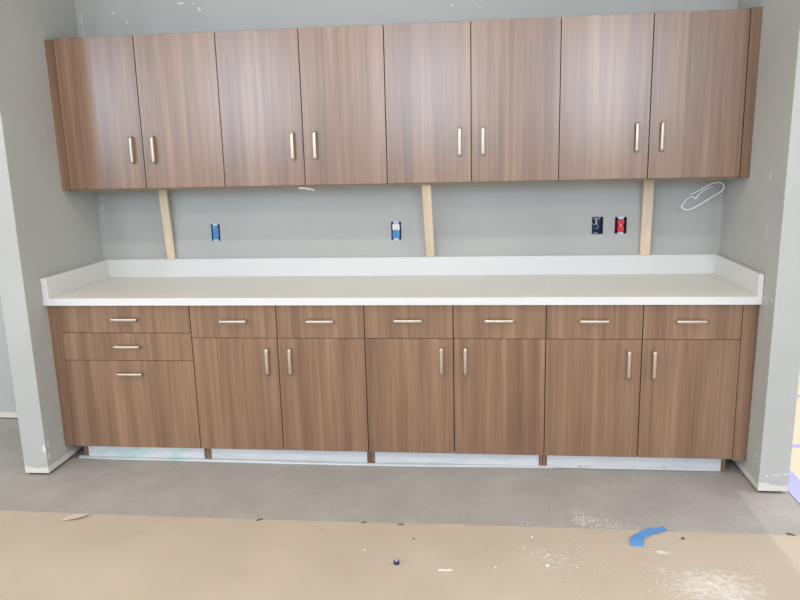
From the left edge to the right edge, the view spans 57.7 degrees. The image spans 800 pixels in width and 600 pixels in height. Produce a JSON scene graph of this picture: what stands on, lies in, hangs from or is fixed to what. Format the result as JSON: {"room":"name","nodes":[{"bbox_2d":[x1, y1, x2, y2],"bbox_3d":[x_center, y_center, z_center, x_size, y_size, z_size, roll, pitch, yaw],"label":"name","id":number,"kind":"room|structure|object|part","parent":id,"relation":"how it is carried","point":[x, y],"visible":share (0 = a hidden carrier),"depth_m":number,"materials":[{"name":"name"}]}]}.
{"room":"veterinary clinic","nodes":[
{"label":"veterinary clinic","id":0,"kind":"room"},
{"bbox_2d":[0,0,102,472],"bbox_3d":[-1.898,-0.835,3.829,0.144,3.387,0.786,0,12,6],"label":"wall","id":1,"kind":"structure","parent":0,"point":[46,230],"depth_m":3.69,"materials":[{"name":"grey paint"}]},
{"bbox_2d":[30,447,83,473],"bbox_3d":[-1.849,0.828,4.181,0.102,0.013,0.767,0,12,6],"label":"trim","id":2,"kind":"structure","parent":1,"relation":"attached to","point":[83,447],"depth_m":3.85,"materials":[{"name":"white"}]},
{"bbox_2d":[0,0,737,417],"bbox_3d":[-2.490,-0.925,4.349,8.750,3.391,0.141,0,12,6],"label":"wall","id":3,"kind":"structure","parent":0,"point":[551,218],"depth_m":4.05,"materials":[{"name":"grey paint"}]},
{"bbox_2d":[44,32,226,191],"bbox_3d":[-1.363,-0.999,3.944,0.912,0.784,0.380,0,12,6],"label":"upper cabinet","id":4,"kind":"object","parent":3,"relation":"attached to","point":[140,112],"depth_m":3.78,"materials":[{"name":"brown wood"}]},
{"bbox_3d":[-1.808,-0.971,3.851,0.048,0.776,0.030,0,12,6],"label":"filler panel","id":5,"kind":"part","parent":4,"relation":"part of","materials":[{"name":"brown wood"}]},
{"bbox_3d":[-1.568,-0.973,3.815,0.427,0.773,0.019,0,12,6],"label":"door","id":6,"kind":"part","parent":4,"relation":"part of","materials":[{"name":"brown wood"}]},
{"bbox_3d":[-1.409,-0.786,3.813,0.016,0.140,0.029,0,12,6],"label":"handle","id":7,"kind":"part","parent":4,"relation":"part of","materials":[{"name":"silver metal"}]},
{"bbox_3d":[-1.326,-0.625,4.045,0.860,0.010,0.328,0,12,6],"label":"panel","id":8,"kind":"part","parent":4,"relation":"part of","materials":[{"name":"brown wood"}]},
{"bbox_3d":[-1.292,-0.786,3.800,0.016,0.140,0.029,0,12,6],"label":"handle","id":9,"kind":"part","parent":4,"relation":"part of","materials":[{"name":"silver metal"}]},
{"bbox_3d":[-1.140,-0.974,3.769,0.427,0.773,0.019,0,12,6],"label":"door","id":10,"kind":"part","parent":4,"relation":"part of","materials":[{"name":"brown wood"}]},
{"bbox_2d":[158,190,175,258],"bbox_3d":[-1.351,-0.441,4.214,0.049,0.417,0.068,0,12,6],"label":"batten","id":11,"kind":"object","parent":3,"relation":"attached to","point":[163,195],"visible":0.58,"depth_m":4.21,"materials":[{"name":"beige wood"}]},
{"bbox_2d":[211,223,220,241],"bbox_3d":[-1.071,-0.399,4.259,0.052,0.108,0.062,0,12,6],"label":"electrical outlet","id":12,"kind":"object","parent":3,"relation":"attached to","point":[215,227],"visible":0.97,"depth_m":4.23,"materials":[{"name":"blue plastic"}]},
{"bbox_2d":[212,225,219,238],"bbox_3d":[-1.073,-0.396,4.246,0.035,0.079,0.036,0,12,6],"label":"receptacle","id":13,"kind":"object","parent":12,"relation":"attached to","point":[215,228],"depth_m":4.23,"materials":[{"name":"blue plastic"}]},
{"bbox_2d":[215,24,387,188],"bbox_3d":[-0.483,-1.001,3.849,0.857,0.784,0.380,0,12,6],"label":"upper cabinet","id":14,"kind":"object","parent":3,"relation":"attached to","point":[300,107],"visible":1,"depth_m":3.69,"materials":[{"name":"brown wood"}]},
{"bbox_3d":[-0.712,-0.975,3.723,0.425,0.773,0.019,0,12,6],"label":"door","id":15,"kind":"part","parent":14,"relation":"part of","materials":[{"name":"brown wood"}]},
{"bbox_3d":[-0.550,-0.788,3.720,0.016,0.140,0.029,0,12,6],"label":"handle","id":16,"kind":"part","parent":14,"relation":"part of","materials":[{"name":"silver metal"}]},
{"bbox_3d":[-0.471,-0.627,3.953,0.856,0.010,0.328,0,12,6],"label":"panel","id":17,"kind":"part","parent":14,"relation":"part of","materials":[{"name":"brown wood"}]},
{"bbox_3d":[-0.434,-0.788,3.708,0.016,0.140,0.029,0,12,6],"label":"handle","id":18,"kind":"part","parent":14,"relation":"part of","materials":[{"name":"silver metal"}]},
{"bbox_3d":[-0.286,-0.976,3.677,0.424,0.773,0.019,0,12,6],"label":"door","id":19,"kind":"part","parent":14,"relation":"part of","materials":[{"name":"brown wood"}]},
{"bbox_2d":[391,221,400,240],"bbox_3d":[-0.019,-0.397,4.146,0.057,0.110,0.064,0,12,6],"label":"electrical outlet","id":20,"kind":"object","parent":3,"relation":"attached to","point":[395,225],"visible":0.96,"depth_m":4.12,"materials":[{"name":"blue plastic"}]},
{"bbox_2d":[392,224,399,229],"bbox_3d":[-0.021,-0.416,4.128,0.041,0.035,0.037,0,12,6],"label":"socket","id":21,"kind":"object","parent":20,"relation":"attached to","point":[394,226],"depth_m":4.11,"materials":[{"name":"white plastic"}]},
{"bbox_2d":[393,230,399,237],"bbox_3d":[-0.020,-0.377,4.138,0.041,0.046,0.034,0,12,6],"label":"receptacle","id":22,"kind":"object","parent":20,"relation":"attached to","point":[396,233],"depth_m":4.12,"materials":[{"name":"blue plastic"}]},
{"bbox_2d":[103,254,715,276],"bbox_3d":[-0.015,-0.193,4.154,3.530,0.107,0.017,0,12,6],"label":"backsplash","id":23,"kind":"structure","parent":3,"relation":"attached to","point":[655,263],"depth_m":4.13,"materials":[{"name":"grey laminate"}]},
{"bbox_2d":[422,185,434,256],"bbox_3d":[0.156,-0.425,3.960,0.049,0.417,0.252,0,12,6],"label":"batten","id":24,"kind":"object","parent":3,"relation":"attached to","point":[426,189],"visible":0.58,"depth_m":3.94,"materials":[{"name":"beige wood"}]},
{"bbox_2d":[384,17,560,185],"bbox_3d":[0.371,-1.003,3.756,0.860,0.784,0.380,0,12,6],"label":"upper cabinet","id":25,"kind":"object","parent":3,"relation":"attached to","point":[474,101],"visible":1,"depth_m":3.60,"materials":[{"name":"brown wood"}]},
{"bbox_3d":[0.140,-0.977,3.631,0.424,0.773,0.019,0,12,6],"label":"door","id":26,"kind":"part","parent":25,"relation":"part of","materials":[{"name":"brown wood"}]},
{"bbox_3d":[0.298,-0.790,3.628,0.016,0.140,0.029,0,12,6],"label":"handle","id":27,"kind":"part","parent":25,"relation":"part of","materials":[{"name":"silver metal"}]},
{"bbox_3d":[0.383,-0.629,3.860,0.859,0.010,0.328,0,12,6],"label":"panel","id":28,"kind":"part","parent":25,"relation":"part of","materials":[{"name":"brown wood"}]},
{"bbox_3d":[0.413,-0.790,3.616,0.016,0.140,0.029,0,12,6],"label":"handle","id":29,"kind":"part","parent":25,"relation":"part of","materials":[{"name":"silver metal"}]},
{"bbox_3d":[0.568,-0.978,3.584,0.429,0.773,0.019,0,12,6],"label":"door","id":30,"kind":"part","parent":25,"relation":"part of","materials":[{"name":"brown wood"}]},
{"bbox_2d":[592,217,602,233],"bbox_3d":[1.090,-0.416,4.027,0.060,0.095,0.056,0,12,6],"label":"electrical outlet","id":31,"kind":"object","parent":3,"relation":"attached to","point":[597,222],"visible":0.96,"depth_m":4.04,"materials":[{"name":"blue plastic"}]},
{"bbox_2d":[614,216,626,234],"bbox_3d":[1.213,-0.414,4.009,0.063,0.100,0.064,0,12,6],"label":"electrical outlet","id":32,"kind":"object","parent":3,"relation":"attached to","point":[620,221],"visible":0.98,"depth_m":3.98,"materials":[{"name":"red plastic"}]},
{"bbox_2d":[639,180,653,254],"bbox_3d":[1.335,-0.449,3.931,0.055,0.417,0.053,0,12,6],"label":"batten","id":33,"kind":"object","parent":3,"relation":"attached to","point":[648,186],"visible":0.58,"depth_m":3.92,"materials":[{"name":"beige wood"}]},
{"bbox_2d":[558,7,762,181],"bbox_3d":[1.256,-1.008,3.660,0.918,0.790,0.380,0,12,6],"label":"upper cabinet","id":34,"kind":"object","parent":3,"relation":"attached to","point":[658,95],"depth_m":3.50,"materials":[{"name":"brown wood"}]},
{"bbox_3d":[0.997,-0.979,3.538,0.427,0.773,0.019,0,12,6],"label":"door","id":35,"kind":"part","parent":34,"relation":"part of","materials":[{"name":"brown wood"}]},
{"bbox_3d":[1.153,-0.792,3.536,0.016,0.140,0.029,0,12,6],"label":"handle","id":36,"kind":"part","parent":34,"relation":"part of","materials":[{"name":"silver metal"}]},
{"bbox_3d":[1.242,-0.631,3.767,0.864,0.010,0.328,0,12,6],"label":"panel","id":37,"kind":"part","parent":34,"relation":"part of","materials":[{"name":"brown wood"}]},
{"bbox_3d":[1.272,-0.792,3.523,0.016,0.140,0.029,0,12,6],"label":"handle","id":38,"kind":"part","parent":34,"relation":"part of","materials":[{"name":"silver metal"}]},
{"bbox_3d":[1.428,-0.980,3.491,0.431,0.773,0.019,0,12,6],"label":"door","id":39,"kind":"part","parent":34,"relation":"part of","materials":[{"name":"brown wood"}]},
{"bbox_3d":[1.671,-0.981,3.468,0.050,0.784,0.030,0,12,6],"label":"filler panel","id":40,"kind":"part","parent":34,"relation":"part of","materials":[{"name":"brown wood"}]},
{"bbox_2d":[681,182,724,210],"bbox_3d":[1.613,-0.557,3.886,0.217,0.151,0.062,0,12,6],"label":"cable","id":41,"kind":"object","parent":3,"relation":"attached to","point":[713,182],"visible":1,"depth_m":3.86,"materials":[{"name":"white plastic"}]},
{"bbox_2d":[0,418,799,535],"bbox_3d":[-0.067,1.232,2.290,14.000,0.100,15.000,0,12,6],"label":"floor","id":42,"kind":"structure","parent":0,"point":[727,501],"depth_m":3.49,"materials":[{"name":"grey concrete"}]},
{"bbox_2d":[47,306,206,457],"bbox_3d":[-1.412,0.394,4.101,0.765,0.874,0.642,0,12,6],"label":"base cabinet","id":43,"kind":"object","parent":42,"relation":"on","point":[131,370],"depth_m":3.80,"materials":[{"name":"brown wood"}]},
{"bbox_3d":[-1.790,0.402,3.862,0.064,0.775,0.030,0,12,6],"label":"filler panel","id":44,"kind":"part","parent":43,"relation":"part of","materials":[{"name":"brown wood"}]},
{"bbox_3d":[-1.701,0.776,4.204,0.026,0.098,0.430,0,12,6],"label":"plinth leg","id":45,"kind":"part","parent":43,"relation":"part of","materials":[{"name":"brown wood"}]},
{"bbox_3d":[-1.415,0.102,3.725,0.140,0.016,0.029,0,12,6],"label":"handle","id":46,"kind":"part","parent":43,"relation":"part of","materials":[{"name":"silver metal"}]},
{"bbox_3d":[-1.418,0.096,3.749,0.697,0.146,0.019,0,12,6],"label":"drawer","id":47,"kind":"part","parent":43,"relation":"part of","materials":[{"name":"brown wood"}]},
{"bbox_3d":[-1.412,0.243,3.755,0.140,0.016,0.029,0,12,6],"label":"handle","id":48,"kind":"part","parent":43,"relation":"part of","materials":[{"name":"silver metal"}]},
{"bbox_3d":[-1.414,0.241,3.778,0.697,0.145,0.019,0,12,6],"label":"drawer","id":49,"kind":"part","parent":43,"relation":"part of","materials":[{"name":"brown wood"}]},
{"bbox_3d":[-1.408,0.388,3.784,0.140,0.016,0.029,0,12,6],"label":"handle","id":50,"kind":"part","parent":43,"relation":"part of","materials":[{"name":"silver metal"}]},
{"bbox_3d":[-1.407,0.549,3.842,0.697,0.480,0.019,0,12,6],"label":"drawer","id":51,"kind":"part","parent":43,"relation":"part of","materials":[{"name":"brown wood"}]},
{"bbox_2d":[88,446,204,457],"bbox_3d":[-1.382,0.821,3.962,0.658,0.088,0.015,0,12,6],"label":"board","id":52,"kind":"object","parent":43,"relation":"attached to","point":[151,452],"visible":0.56,"depth_m":3.96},
{"bbox_2d":[189,305,370,462],"bbox_3d":[-0.585,0.392,4.012,0.896,0.874,0.642,0,12,6],"label":"base cabinet","id":53,"kind":"object","parent":42,"relation":"on","point":[268,377],"visible":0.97,"depth_m":3.71,"materials":[{"name":"brown wood"}]},
{"bbox_3d":[-1.007,0.774,4.129,0.028,0.098,0.430,0,12,6],"label":"plinth leg","id":54,"kind":"part","parent":53,"relation":"part of","materials":[{"name":"brown wood"}]},
{"bbox_3d":[-0.844,0.109,3.665,0.140,0.016,0.029,0,12,6],"label":"handle","id":55,"kind":"part","parent":53,"relation":"part of","materials":[{"name":"silver metal"}]},
{"bbox_3d":[-0.846,0.107,3.689,0.445,0.170,0.019,0,12,6],"label":"drawer","id":56,"kind":"part","parent":53,"relation":"part of","materials":[{"name":"brown wood"}]},
{"bbox_3d":[-0.836,0.488,3.768,0.445,0.602,0.019,0,12,6],"label":"door","id":57,"kind":"part","parent":53,"relation":"part of","materials":[{"name":"brown wood"}]},
{"bbox_3d":[-0.674,0.314,3.690,0.016,0.140,0.029,0,12,6],"label":"handle","id":58,"kind":"part","parent":53,"relation":"part of","materials":[{"name":"silver metal"}]},
{"bbox_2d":[211,449,367,462],"bbox_3d":[-0.593,0.820,3.877,0.847,0.088,0.015,0,12,6],"label":"board","id":59,"kind":"object","parent":53,"relation":"attached to","point":[252,454],"visible":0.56,"depth_m":3.87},
{"bbox_3d":[-0.556,0.314,3.677,0.016,0.140,0.029,0,12,6],"label":"handle","id":60,"kind":"part","parent":53,"relation":"part of","materials":[{"name":"silver metal"}]},
{"bbox_3d":[-0.401,0.108,3.618,0.140,0.016,0.029,0,12,6],"label":"handle","id":61,"kind":"part","parent":53,"relation":"part of","materials":[{"name":"silver metal"}]},
{"bbox_3d":[-0.400,0.106,3.641,0.444,0.170,0.019,0,12,6],"label":"drawer","id":62,"kind":"part","parent":53,"relation":"part of","materials":[{"name":"brown wood"}]},
{"bbox_3d":[-0.390,0.487,3.720,0.444,0.602,0.019,0,12,6],"label":"door","id":63,"kind":"part","parent":53,"relation":"part of","materials":[{"name":"brown wood"}]},
{"bbox_3d":[-0.140,0.772,4.035,0.018,0.098,0.430,0,12,6],"label":"plinth leg","id":64,"kind":"part","parent":53,"relation":"part of","materials":[{"name":"brown wood"}]},
{"bbox_2d":[79,455,553,467],"bbox_3d":[-0.488,0.860,3.858,2.572,0.013,0.033,0,12,6],"label":"floor strip","id":65,"kind":"object","parent":42,"relation":"on","point":[80,456],"visible":1,"depth_m":3.84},
{"bbox_2d":[0,510,799,599],"bbox_3d":[-1.819,1.679,0.037,8.000,0.017,6.864,0,12,6],"label":"paper","id":66,"kind":"object","parent":42,"relation":"on","point":[44,555],"depth_m":2.91,"materials":[{"name":"beige paper"}]},
{"bbox_2d":[63,513,87,519],"bbox_3d":[-1.487,0.993,3.333,0.103,0.010,0.070,0,12,6],"label":"flap","id":67,"kind":"object","parent":66,"relation":"on","point":[73,516],"visible":1,"depth_m":3.33,"materials":[{"name":"beige paper"}]},
{"bbox_3d":[-0.014,1.044,2.897,0.025,0.016,0.025,0,12,6],"label":"bottle cap","id":68,"kind":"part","parent":66,"relation":"part of","materials":[{"name":"blue plastic"}]},
{"bbox_2d":[523,544,763,599],"bbox_3d":[0.903,1.047,2.804,0.967,0.004,0.428,0,12,6],"label":"powder","id":69,"kind":"object","parent":66,"relation":"on","point":[560,544],"visible":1,"depth_m":2.77,"materials":[{"name":"white"}]},
{"bbox_2d":[630,526,666,546],"bbox_3d":[1.036,0.990,3.057,0.232,0.006,0.079,-11,15,-40],"label":"scrap","id":70,"kind":"object","parent":66,"relation":"on","point":[636,539],"visible":1,"depth_m":3.06,"materials":[{"name":"blue plastic"}]},
{"bbox_2d":[364,305,545,464],"bbox_3d":[0.303,0.390,3.916,0.888,0.874,0.642,0,12,6],"label":"base cabinet","id":71,"kind":"object","parent":42,"relation":"on","point":[459,379],"visible":0.94,"depth_m":3.62,"materials":[{"name":"brown wood"}]},
{"bbox_3d":[-0.119,0.772,4.033,0.020,0.098,0.430,0,12,6],"label":"plinth leg","id":72,"kind":"part","parent":71,"relation":"part of","materials":[{"name":"brown wood"}]},
{"bbox_2d":[40,254,764,305],"bbox_3d":[-0.048,-0.109,3.850,3.530,0.147,0.650,0,12,6],"label":"countertop","id":73,"kind":"structure","parent":71,"relation":"on","point":[655,279],"depth_m":3.93,"materials":[{"name":"white laminate"}]},
{"bbox_3d":[0.038,0.104,3.569,0.140,0.016,0.029,0,12,6],"label":"handle","id":74,"kind":"part","parent":71,"relation":"part of","materials":[{"name":"silver metal"}]},
{"bbox_3d":[0.042,0.105,3.593,0.437,0.170,0.019,0,12,6],"label":"drawer","id":75,"kind":"part","parent":71,"relation":"part of","materials":[{"name":"brown wood"}]},
{"bbox_3d":[0.052,0.486,3.672,0.437,0.602,0.019,0,12,6],"label":"door","id":76,"kind":"part","parent":71,"relation":"part of","materials":[{"name":"brown wood"}]},
{"bbox_3d":[0.205,0.303,3.593,0.016,0.140,0.029,0,12,6],"label":"handle","id":77,"kind":"part","parent":71,"relation":"part of","materials":[{"name":"silver metal"}]},
{"bbox_2d":[375,452,538,465],"bbox_3d":[0.291,0.818,3.781,0.848,0.088,0.015,0,12,6],"label":"board","id":78,"kind":"object","parent":71,"relation":"attached to","point":[380,457],"visible":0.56,"depth_m":3.78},
{"bbox_3d":[0.322,0.303,3.580,0.016,0.140,0.029,0,12,6],"label":"handle","id":79,"kind":"part","parent":71,"relation":"part of","materials":[{"name":"silver metal"}]},
{"bbox_3d":[0.480,0.103,3.522,0.140,0.016,0.029,0,12,6],"label":"handle","id":80,"kind":"part","parent":71,"relation":"part of","materials":[{"name":"silver metal"}]},
{"bbox_3d":[0.484,0.104,3.546,0.444,0.170,0.019,0,12,6],"label":"drawer","id":81,"kind":"part","parent":71,"relation":"part of","materials":[{"name":"brown wood"}]},
{"bbox_3d":[0.494,0.485,3.624,0.444,0.602,0.019,0,12,6],"label":"door","id":82,"kind":"part","parent":71,"relation":"part of","materials":[{"name":"brown wood"}]},
{"bbox_3d":[0.744,0.770,3.940,0.018,0.098,0.430,0,12,6],"label":"plinth leg","id":83,"kind":"part","parent":71,"relation":"part of","materials":[{"name":"brown wood"}]},
{"bbox_2d":[527,515,663,528],"bbox_3d":[0.591,0.949,3.325,1.345,0.003,0.308,3,12,20],"label":"plaster dust","id":84,"kind":"object","parent":42,"relation":"on","point":[583,515],"visible":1,"depth_m":3.19,"materials":[{"name":"white"}]},
{"bbox_2d":[542,305,759,471],"bbox_3d":[1.233,0.388,3.815,0.980,0.874,0.642,0,12,6],"label":"base cabinet","id":85,"kind":"object","parent":42,"relation":"on","point":[652,381],"depth_m":3.52,"materials":[{"name":"brown wood"}]},
{"bbox_3d":[0.765,0.770,3.938,0.020,0.098,0.430,0,12,6],"label":"plinth leg","id":86,"kind":"part","parent":85,"relation":"part of","materials":[{"name":"brown wood"}]},
{"bbox_3d":[0.943,0.484,3.575,0.451,0.602,0.019,0,12,6],"label":"door","id":87,"kind":"part","parent":85,"relation":"part of","materials":[{"name":"brown wood"}]},
{"bbox_3d":[0.934,0.103,3.497,0.451,0.170,0.019,0,12,6],"label":"drawer","id":88,"kind":"part","parent":85,"relation":"part of","materials":[{"name":"brown wood"}]},
{"bbox_3d":[0.930,0.103,3.473,0.140,0.016,0.029,0,12,6],"label":"handle","id":89,"kind":"part","parent":85,"relation":"part of","materials":[{"name":"silver metal"}]},
{"bbox_3d":[1.101,0.313,3.499,0.016,0.140,0.029,0,12,6],"label":"handle","id":90,"kind":"part","parent":85,"relation":"part of","materials":[{"name":"silver metal"}]},
{"bbox_2d":[547,455,720,470],"bbox_3d":[1.180,0.816,3.685,0.856,0.088,0.016,0,12,6],"label":"board","id":91,"kind":"object","parent":85,"relation":"attached to","point":[590,462],"visible":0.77,"depth_m":3.68,"materials":[{"name":"white"}]},
{"bbox_3d":[1.220,0.313,3.486,0.016,0.140,0.029,0,12,6],"label":"handle","id":92,"kind":"part","parent":85,"relation":"part of","materials":[{"name":"silver metal"}]},
{"bbox_3d":[1.394,0.482,3.527,0.448,0.602,0.019,0,12,6],"label":"door","id":93,"kind":"part","parent":85,"relation":"part of","materials":[{"name":"brown wood"}]},
{"bbox_3d":[1.385,0.102,3.448,0.448,0.170,0.019,0,12,6],"label":"drawer","id":94,"kind":"part","parent":85,"relation":"part of","materials":[{"name":"brown wood"}]},
{"bbox_3d":[1.377,0.102,3.425,0.140,0.016,0.029,0,12,6],"label":"handle","id":95,"kind":"part","parent":85,"relation":"part of","materials":[{"name":"silver metal"}]},
{"bbox_3d":[1.638,0.768,3.843,0.022,0.098,0.430,0,12,6],"label":"plinth leg","id":96,"kind":"part","parent":85,"relation":"part of","materials":[{"name":"brown wood"}]},
{"bbox_3d":[1.655,0.399,3.489,0.072,0.784,0.030,0,12,6],"label":"filler panel","id":97,"kind":"part","parent":85,"relation":"part of","materials":[{"name":"brown wood"}]},
{"bbox_2d":[790,448,799,478],"bbox_3d":[2.581,0.858,3.532,1.400,0.002,0.685,0,12,6],"label":"sheet","id":98,"kind":"object","parent":42,"relation":"on","point":[795,455],"visible":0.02,"depth_m":3.72,"materials":[{"name":"beige paper"}]},
{"bbox_2d":[788,470,799,503],"bbox_3d":[1.888,0.877,3.515,0.103,0.001,0.660,0,12,6],"label":"tape","id":99,"kind":"object","parent":98,"relation":"on","point":[794,481],"visible":0.25,"depth_m":3.46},
{"bbox_2d":[792,444,799,447],"bbox_3d":[2.600,0.786,3.869,1.234,0.001,0.045,0,12,6],"label":"tape","id":100,"kind":"object","parent":98,"relation":"on","point":[793,445],"visible":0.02,"depth_m":3.92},
{"bbox_2d":[792,397,799,443],"bbox_3d":[2.660,0.704,4.267,1.400,0.002,0.805,0,12,6],"label":"sheet","id":101,"kind":"object","parent":42,"relation":"on","point":[796,435],"visible":0.02,"depth_m":4.20,"materials":[{"name":"beige paper"}]},
{"bbox_2d":[797,373,799,394],"bbox_3d":[2.754,0.522,5.141,1.400,0.002,0.970,0,12,6],"label":"sheet","id":102,"kind":"object","parent":42,"relation":"on","point":[798,393],"visible":0.02,"depth_m":4.86,"materials":[{"name":"beige paper"}]},
{"bbox_2d":[720,0,799,491],"bbox_3d":[1.756,-0.843,3.434,0.162,3.387,0.786,0,12,6],"label":"wall","id":103,"kind":"structure","parent":0,"point":[760,229],"depth_m":3.30,"materials":[{"name":"grey paint"}]}
]}

